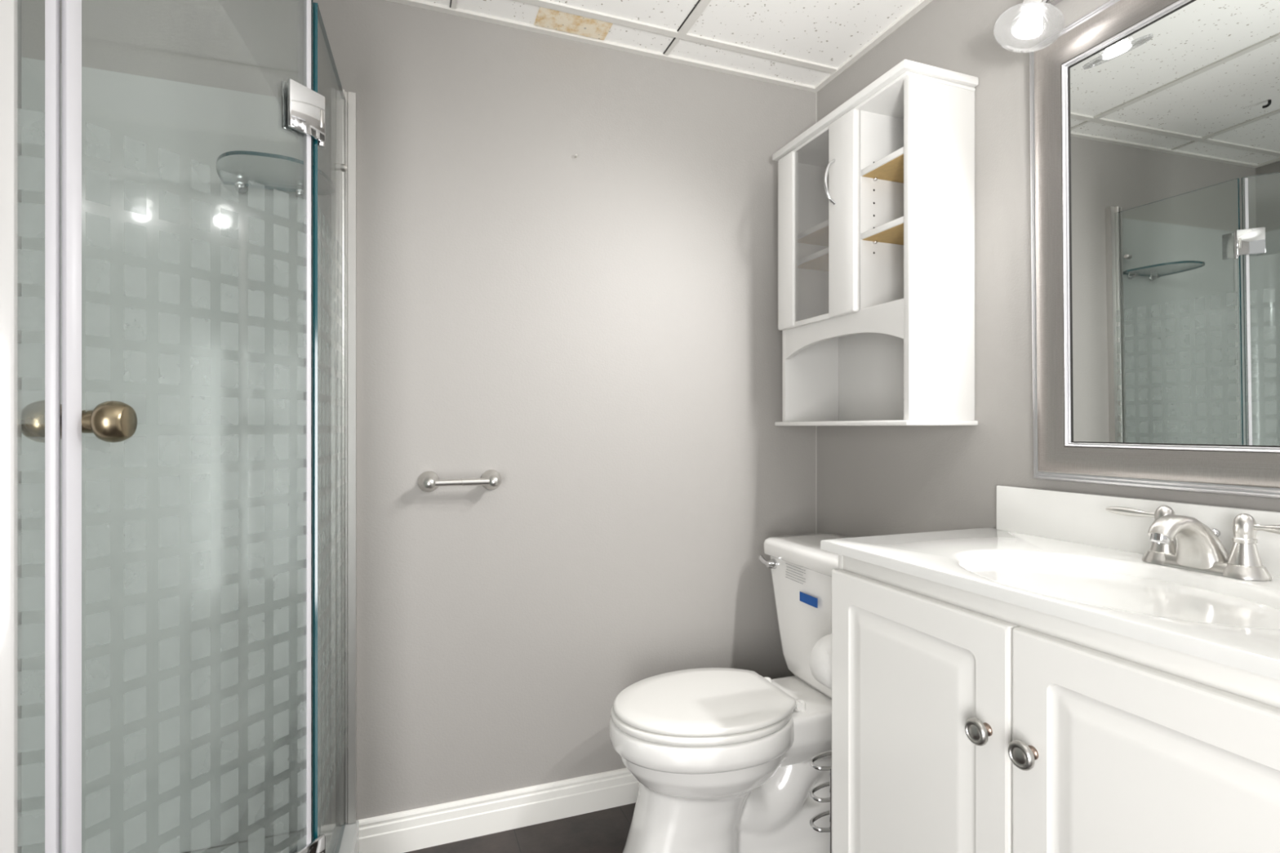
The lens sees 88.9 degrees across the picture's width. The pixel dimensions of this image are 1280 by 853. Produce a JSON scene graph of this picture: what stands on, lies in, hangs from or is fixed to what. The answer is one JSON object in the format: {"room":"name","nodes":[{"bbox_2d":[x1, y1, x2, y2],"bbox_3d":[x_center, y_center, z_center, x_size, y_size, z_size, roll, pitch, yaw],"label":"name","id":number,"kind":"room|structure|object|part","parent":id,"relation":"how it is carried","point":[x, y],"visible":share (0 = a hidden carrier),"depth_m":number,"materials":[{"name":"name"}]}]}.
{"room":"bathroom","nodes":[
{"label":"bathroom","id":0,"kind":"room"},
{"bbox_2d":[21,0,815,852],"bbox_3d":[-0.541,-0.005,1.780,2.560,2.210,0.100,0,0,-21],"label":"wall","id":1,"kind":"structure","parent":0,"point":[596,331],"depth_m":1.83,"materials":[{"name":"grey paint"}]},
{"bbox_2d":[450,0,457,9],"bbox_3d":[-0.478,-1.107,1.680,0.012,0.005,0.092,0,0,-21],"label":"trim","id":2,"kind":"structure","parent":1,"relation":"attached to","point":[453,6],"depth_m":1.70,"materials":[{"name":"white"}]},
{"bbox_2d":[417,469,501,492],"bbox_3d":[-0.469,0.143,1.714,0.217,0.055,0.074,0,0,-21],"label":"toilet paper holder","id":3,"kind":"object","parent":1,"relation":"attached to","point":[428,481],"visible":1,"depth_m":1.70,"materials":[{"name":"silver metal"}]},
{"bbox_3d":[-0.545,0.143,1.686,0.055,0.055,0.074,0,0,-21],"label":"post","id":4,"kind":"part","parent":3,"relation":"part of","materials":[{"name":"silver metal"}]},
{"bbox_3d":[-0.393,0.143,1.743,0.055,0.055,0.074,0,0,-21],"label":"post","id":5,"kind":"part","parent":3,"relation":"part of","materials":[{"name":"silver metal"}]},
{"bbox_2d":[357,767,639,852],"bbox_3d":[-0.071,1.050,1.896,1.398,0.100,0.014,0,0,-21],"label":"baseboard","id":6,"kind":"structure","parent":1,"relation":"attached to","point":[405,831],"depth_m":1.77,"materials":[{"name":"white paint"}]},
{"bbox_2d":[385,0,819,93],"bbox_3d":[-0.520,-1.106,1.724,2.360,0.008,0.020,0,0,-21],"label":"trim","id":7,"kind":"structure","parent":1,"relation":"attached to","point":[417,3],"depth_m":1.87,"materials":[{"name":"white"}]},
{"bbox_2d":[662,37,679,55],"bbox_3d":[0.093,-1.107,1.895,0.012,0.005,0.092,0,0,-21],"label":"trim","id":8,"kind":"structure","parent":1,"relation":"attached to","point":[675,42],"depth_m":1.89,"materials":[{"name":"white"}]},
{"bbox_2d":[676,0,711,34],"bbox_3d":[0.328,-1.107,1.270,0.024,0.006,1.195,0,0,-21],"label":"trim","id":9,"kind":"structure","parent":1,"relation":"attached to","point":[702,5],"depth_m":1.75,"materials":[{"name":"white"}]},
{"bbox_2d":[815,93,817,533],"bbox_3d":[0.580,-0.001,2.147,0.003,2.201,0.003,0,0,-21],"label":"trim","id":10,"kind":"structure","parent":1,"relation":"attached to","point":[815,93],"depth_m":2.15,"materials":[{"name":"grey"}]},
{"bbox_2d":[404,802,635,852],"bbox_3d":[0.005,1.150,0.326,2.560,0.100,3.207,0,0,-21],"label":"floor","id":11,"kind":"structure","parent":0,"point":[606,830],"depth_m":1.75,"materials":[{"name":"tile"}]},
{"bbox_2d":[189,820,359,852],"bbox_3d":[-1.040,1.048,1.141,0.974,0.105,0.744,0,0,-21],"label":"shower tray","id":12,"kind":"object","parent":11,"relation":"on","point":[282,843],"visible":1,"depth_m":1.56,"materials":[{"name":"grey marble"}]},
{"bbox_2d":[21,57,330,852],"bbox_3d":[-1.085,0.094,1.164,0.908,1.798,0.670,0,0,-21],"label":"shower surround","id":13,"kind":"object","parent":12,"relation":"on","point":[193,284],"visible":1,"depth_m":1.52,"materials":[{"name":"ceramic tile"},{"name":"grout"}]},
{"bbox_2d":[216,151,335,199],"bbox_3d":[-0.836,-0.573,1.491,0.244,0.028,0.220,0,0,-21],"label":"glass shelf","id":14,"kind":"object","parent":13,"relation":"attached to","point":[243,170],"visible":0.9,"depth_m":1.50,"materials":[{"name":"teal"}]},
{"bbox_2d":[0,0,355,852],"bbox_3d":[-0.881,0.074,1.066,0.422,1.838,1.174,0,0,32],"label":"shower door frame","id":15,"kind":"structure","parent":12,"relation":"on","point":[48,421],"depth_m":0.90,"materials":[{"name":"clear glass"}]},
{"bbox_3d":[-0.861,0.074,0.870,0.052,1.838,0.022,0,0,-21],"label":"pivot post","id":16,"kind":"part","parent":15,"relation":"part of","materials":[{"name":"white metal"}]},
{"bbox_3d":[-0.825,-0.008,0.915,0.056,0.060,0.060,0,0,-12],"label":"knob","id":17,"kind":"part","parent":15,"relation":"part of","materials":[{"name":"gold metal"}]},
{"bbox_3d":[-0.759,-0.008,0.929,0.056,0.060,0.060,0,0,-12],"label":"knob","id":18,"kind":"part","parent":15,"relation":"part of","materials":[{"name":"gold metal"}]},
{"bbox_3d":[-0.633,-0.593,1.228,0.025,0.088,0.076,0,0,25],"label":"door plate","id":19,"kind":"part","parent":15,"relation":"part of","materials":[{"name":"silver metal"}]},
{"bbox_3d":[-0.633,0.830,1.228,0.025,0.090,0.076,0,0,25],"label":"door plate","id":20,"kind":"part","parent":15,"relation":"part of","materials":[{"name":"silver metal"}]},
{"bbox_3d":[-0.707,0.086,1.074,0.008,1.803,0.375,0,0,25],"label":"shower door","id":21,"kind":"part","parent":15,"relation":"part of","materials":[{"name":"clear glass"}]},
{"bbox_3d":[-0.683,0.086,1.445,0.008,1.803,0.405,0,0,-17],"label":"fixed panel","id":22,"kind":"part","parent":15,"relation":"part of","materials":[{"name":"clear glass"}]},
{"bbox_2d":[608,533,851,852],"bbox_3d":[0.311,0.714,1.687,0.804,0.773,0.488,0,0,-21],"label":"toilet","id":23,"kind":"object","parent":11,"relation":"on","point":[719,758],"visible":0.74,"depth_m":1.59,"materials":[{"name":"white ceramic"}]},
{"bbox_3d":[0.149,0.698,1.627,0.452,0.017,0.374,0,0,-21],"label":"seat","id":24,"kind":"part","parent":23,"relation":"part of","materials":[{"name":"white plastic"}]},
{"bbox_3d":[0.148,0.677,1.626,0.440,0.019,0.367,0,0,-21],"label":"lid","id":25,"kind":"part","parent":23,"relation":"part of","materials":[{"name":"white plastic"}]},
{"bbox_3d":[0.315,0.904,1.689,0.793,0.392,0.358,0,0,-21],"label":"bowl","id":26,"kind":"part","parent":23,"relation":"part of","materials":[{"name":"white ceramic"}]},
{"bbox_3d":[0.368,0.395,1.931,0.018,0.023,0.058,0,0,-13],"label":"lever","id":27,"kind":"part","parent":23,"relation":"part of","materials":[{"name":"silver metal"}]},
{"bbox_3d":[0.571,0.543,1.785,0.245,0.342,0.456,0,0,-21],"label":"tank","id":28,"kind":"part","parent":23,"relation":"part of","materials":[{"name":"white ceramic"}]},
{"bbox_3d":[0.565,0.353,1.783,0.263,0.050,0.488,0,0,-21],"label":"tank lid","id":29,"kind":"part","parent":23,"relation":"part of","materials":[{"name":"white ceramic"}]},
{"bbox_2d":[809,750,831,852],"bbox_3d":[0.449,0.802,1.435,0.136,0.595,0.136,0,0,29],"label":"toilet paper stand","id":30,"kind":"object","parent":11,"relation":"on","point":[814,758],"visible":0.4,"depth_m":1.40,"materials":[{"name":"silver metal"}]},
{"bbox_2d":[809,634,831,689],"bbox_3d":[0.448,0.526,1.438,0.115,0.115,0.090,0,0,-21],"label":"toilet paper roll","id":31,"kind":"object","parent":30,"relation":"on","point":[820,657],"visible":0.23,"depth_m":1.43,"materials":[{"name":"white paper"}]},
{"bbox_2d":[831,554,1279,852],"bbox_3d":[0.746,0.677,1.001,0.496,0.846,0.872,0,0,-21],"label":"vanity cabinet","id":32,"kind":"object","parent":11,"relation":"on","point":[963,721],"visible":1,"depth_m":0.92,"materials":[{"name":"white wood"}]},
{"bbox_3d":[0.619,0.677,1.410,0.448,0.846,0.016,0,0,-21],"label":"panel","id":33,"kind":"part","parent":32,"relation":"part of","materials":[{"name":"white wood"}]},
{"bbox_3d":[0.469,0.647,1.139,0.019,0.716,0.410,0,0,-21],"label":"door panel","id":34,"kind":"part","parent":32,"relation":"part of","materials":[{"name":"white wood"}]},
{"bbox_3d":[0.499,0.453,0.969,0.012,0.038,0.038,0,0,-21],"label":"knob","id":35,"kind":"part","parent":32,"relation":"part of","materials":[{"name":"grey metal"}]},
{"bbox_3d":[0.512,0.453,0.974,0.017,0.019,0.019,0,0,-21],"label":"knob stem","id":36,"kind":"part","parent":32,"relation":"part of","materials":[{"name":"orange metal"}]},
{"bbox_3d":[0.525,0.453,0.899,0.012,0.038,0.038,0,0,-21],"label":"knob","id":37,"kind":"part","parent":32,"relation":"part of","materials":[{"name":"grey metal"}]},
{"bbox_3d":[0.538,0.453,0.904,0.017,0.019,0.019,0,0,-21],"label":"knob stem","id":38,"kind":"part","parent":32,"relation":"part of","materials":[{"name":"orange metal"}]},
{"bbox_2d":[820,484,1279,680],"bbox_3d":[0.756,0.242,1.004,0.475,0.221,0.914,0,0,-21],"label":"vanity countertop","id":39,"kind":"structure","parent":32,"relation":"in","point":[1059,553],"depth_m":1.08,"materials":[{"name":"white stone"}]},
{"bbox_2d":[1105,505,1279,580],"bbox_3d":[0.882,0.183,1.052,0.158,0.097,0.298,0,0,-21],"label":"faucet","id":40,"kind":"object","parent":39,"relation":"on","point":[1184,542],"visible":1,"depth_m":1.03,"materials":[{"name":"silver metal"}]},
{"bbox_3d":[0.886,0.150,1.155,0.028,0.031,0.107,0,0,-21],"label":"lever","id":41,"kind":"part","parent":40,"relation":"part of","materials":[{"name":"silver metal"}]},
{"bbox_3d":[0.879,0.183,1.050,0.144,0.088,0.072,0,0,-21],"label":"spout","id":42,"kind":"part","parent":40,"relation":"part of","materials":[{"name":"silver metal"}]},
{"bbox_3d":[0.920,0.222,1.066,0.055,0.018,0.164,0,0,-21],"label":"plate","id":43,"kind":"part","parent":40,"relation":"part of","materials":[{"name":"silver metal"}]},
{"bbox_3d":[0.950,0.191,1.077,0.014,0.048,0.014,0,0,-21],"label":"lift rod","id":44,"kind":"part","parent":40,"relation":"part of","materials":[{"name":"silver metal"}]},
{"bbox_3d":[0.953,0.150,0.977,0.028,0.031,0.107,0,0,-21],"label":"lever","id":45,"kind":"part","parent":40,"relation":"part of","materials":[{"name":"silver metal"}]},
{"bbox_3d":[0.565,0.297,0.932,0.011,0.086,0.840,0,0,-21],"label":"frame","id":46,"kind":"part","parent":32,"relation":"part of","materials":[{"name":"white wood"}]},
{"bbox_3d":[0.622,0.647,0.733,0.019,0.716,0.449,0,0,-21],"label":"door panel","id":47,"kind":"part","parent":32,"relation":"part of","materials":[{"name":"white wood"}]},
{"bbox_2d":[421,0,920,86],"bbox_3d":[0.005,-1.157,0.326,2.560,0.094,3.207,0,0,-21],"label":"ceiling","id":48,"kind":"structure","parent":0,"point":[828,33],"depth_m":1.80,"materials":[{"name":"tile"}]},
{"bbox_2d":[533,6,613,40],"bbox_3d":[-0.183,-1.108,1.790,0.202,0.004,0.086,0,0,-21],"label":"tile","id":49,"kind":"structure","parent":48,"relation":"attached to","point":[547,18],"depth_m":1.79,"materials":[{"name":"beige tile"}]},
{"bbox_2d":[816,0,1279,537],"bbox_3d":[1.175,-0.005,0.712,0.100,2.210,3.107,0,0,-21],"label":"wall","id":50,"kind":"structure","parent":0,"point":[872,481],"depth_m":1.55,"materials":[{"name":"grey paint"}]},
{"bbox_2d":[511,0,837,73],"bbox_3d":[-0.480,-1.107,1.618,2.320,0.006,0.024,0,0,-21],"label":"trim","id":51,"kind":"structure","parent":50,"relation":"attached to","point":[548,4],"depth_m":1.83,"materials":[{"name":"white"}]},
{"bbox_2d":[814,0,933,89],"bbox_3d":[1.122,-1.106,0.682,0.020,0.008,3.087,0,0,-21],"label":"trim","id":52,"kind":"structure","parent":50,"relation":"attached to","point":[920,5],"depth_m":1.86,"materials":[{"name":"white"}]},
{"bbox_2d":[772,59,978,426],"bbox_3d":[0.593,-0.418,1.764,0.247,0.828,0.554,0,0,-21],"label":"upper cabinet","id":53,"kind":"object","parent":50,"relation":"attached to","point":[876,197],"visible":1,"depth_m":1.66,"materials":[{"name":"white wood"}]},
{"bbox_3d":[0.528,-0.414,2.005,0.199,0.796,0.018,0,0,-21],"label":"panel","id":54,"kind":"part","parent":53,"relation":"part of","materials":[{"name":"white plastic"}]},
{"bbox_2d":[797,247,828,265],"bbox_3d":[0.594,-0.490,1.849,0.169,0.015,0.320,0,0,-21],"label":"shelf","id":55,"kind":"object","parent":53,"relation":"attached to","point":[821,257],"depth_m":1.89,"materials":[{"name":"white wood"}]},
{"bbox_2d":[797,219,828,239],"bbox_3d":[0.594,-0.568,1.849,0.169,0.015,0.320,0,0,-21],"label":"shelf","id":56,"kind":"object","parent":53,"relation":"attached to","point":[820,231],"depth_m":1.89,"materials":[{"name":"white wood"}]},
{"bbox_3d":[0.483,-0.299,1.821,0.010,0.014,0.166,0,0,-21],"label":"rail","id":57,"kind":"part","parent":53,"relation":"part of","materials":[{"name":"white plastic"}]},
{"bbox_3d":[0.498,-0.645,1.711,0.034,0.121,0.009,0,0,-14],"label":"handle","id":58,"kind":"part","parent":53,"relation":"part of","materials":[{"name":"silver metal"}]},
{"bbox_3d":[0.706,-0.414,1.803,0.006,0.796,0.486,0,0,-21],"label":"panel","id":59,"kind":"part","parent":53,"relation":"part of","materials":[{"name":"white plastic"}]},
{"bbox_3d":[0.604,-0.817,1.768,0.223,0.030,0.554,0,0,-21],"label":"moulding","id":60,"kind":"part","parent":53,"relation":"part of","materials":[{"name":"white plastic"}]},
{"bbox_2d":[858,298,903,310],"bbox_3d":[0.615,-0.292,1.768,0.189,0.014,0.486,0,0,-21],"label":"shelf","id":61,"kind":"object","parent":53,"relation":"attached to","point":[898,304],"depth_m":1.56,"materials":[{"name":"white wood"}]},
{"bbox_2d":[861,216,903,239],"bbox_3d":[0.673,-0.482,1.612,0.187,0.015,0.152,0,0,-21],"label":"shelf","id":62,"kind":"object","parent":53,"relation":"attached to","point":[894,229],"depth_m":1.60,"materials":[{"name":"white wood"}]},
{"bbox_2d":[861,146,903,176],"bbox_3d":[0.673,-0.643,1.612,0.187,0.015,0.152,0,0,-21],"label":"shelf","id":63,"kind":"object","parent":53,"relation":"attached to","point":[892,165],"depth_m":1.60,"materials":[{"name":"white wood"}]},
{"bbox_3d":[0.705,-0.414,1.533,0.199,0.796,0.018,0,0,-21],"label":"panel","id":64,"kind":"part","parent":53,"relation":"part of","materials":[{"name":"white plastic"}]},
{"bbox_2d":[993,0,1064,53],"bbox_3d":[0.883,-0.853,1.053,0.205,0.204,0.630,0,0,-21],"label":"vanity light","id":65,"kind":"object","parent":50,"relation":"attached to","point":[1041,20],"visible":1,"depth_m":1.26,"materials":[{"name":"white glass"}]},
{"bbox_3d":[0.754,-0.781,1.266,0.048,0.035,0.050,0,0,-21],"label":"bulb","id":66,"kind":"part","parent":65,"relation":"part of","materials":[{"name":"white glass"}]},
{"bbox_2d":[1017,0,1049,21],"bbox_3d":[0.767,-0.823,1.271,0.055,0.075,0.048,0,0,-21],"label":"bulb","id":67,"kind":"object","parent":65,"relation":"attached to","point":[1035,14],"depth_m":1.24,"materials":[{"name":"white glass"}]},
{"bbox_2d":[996,484,1279,577],"bbox_3d":[0.974,0.182,1.071,0.020,0.101,0.886,0,0,-21],"label":"backsplash","id":68,"kind":"structure","parent":50,"relation":"attached to","point":[1079,517],"depth_m":1.26,"materials":[{"name":"white stone"}]},
{"bbox_2d":[1029,0,1279,498],"bbox_3d":[0.953,-0.349,1.078,0.027,0.918,0.672,-1,0,-20],"label":"framed mirror","id":69,"kind":"object","parent":50,"relation":"attached to","point":[1155,124],"visible":0.94,"depth_m":1.17,"materials":[{"name":"silver metal"}]}
]}

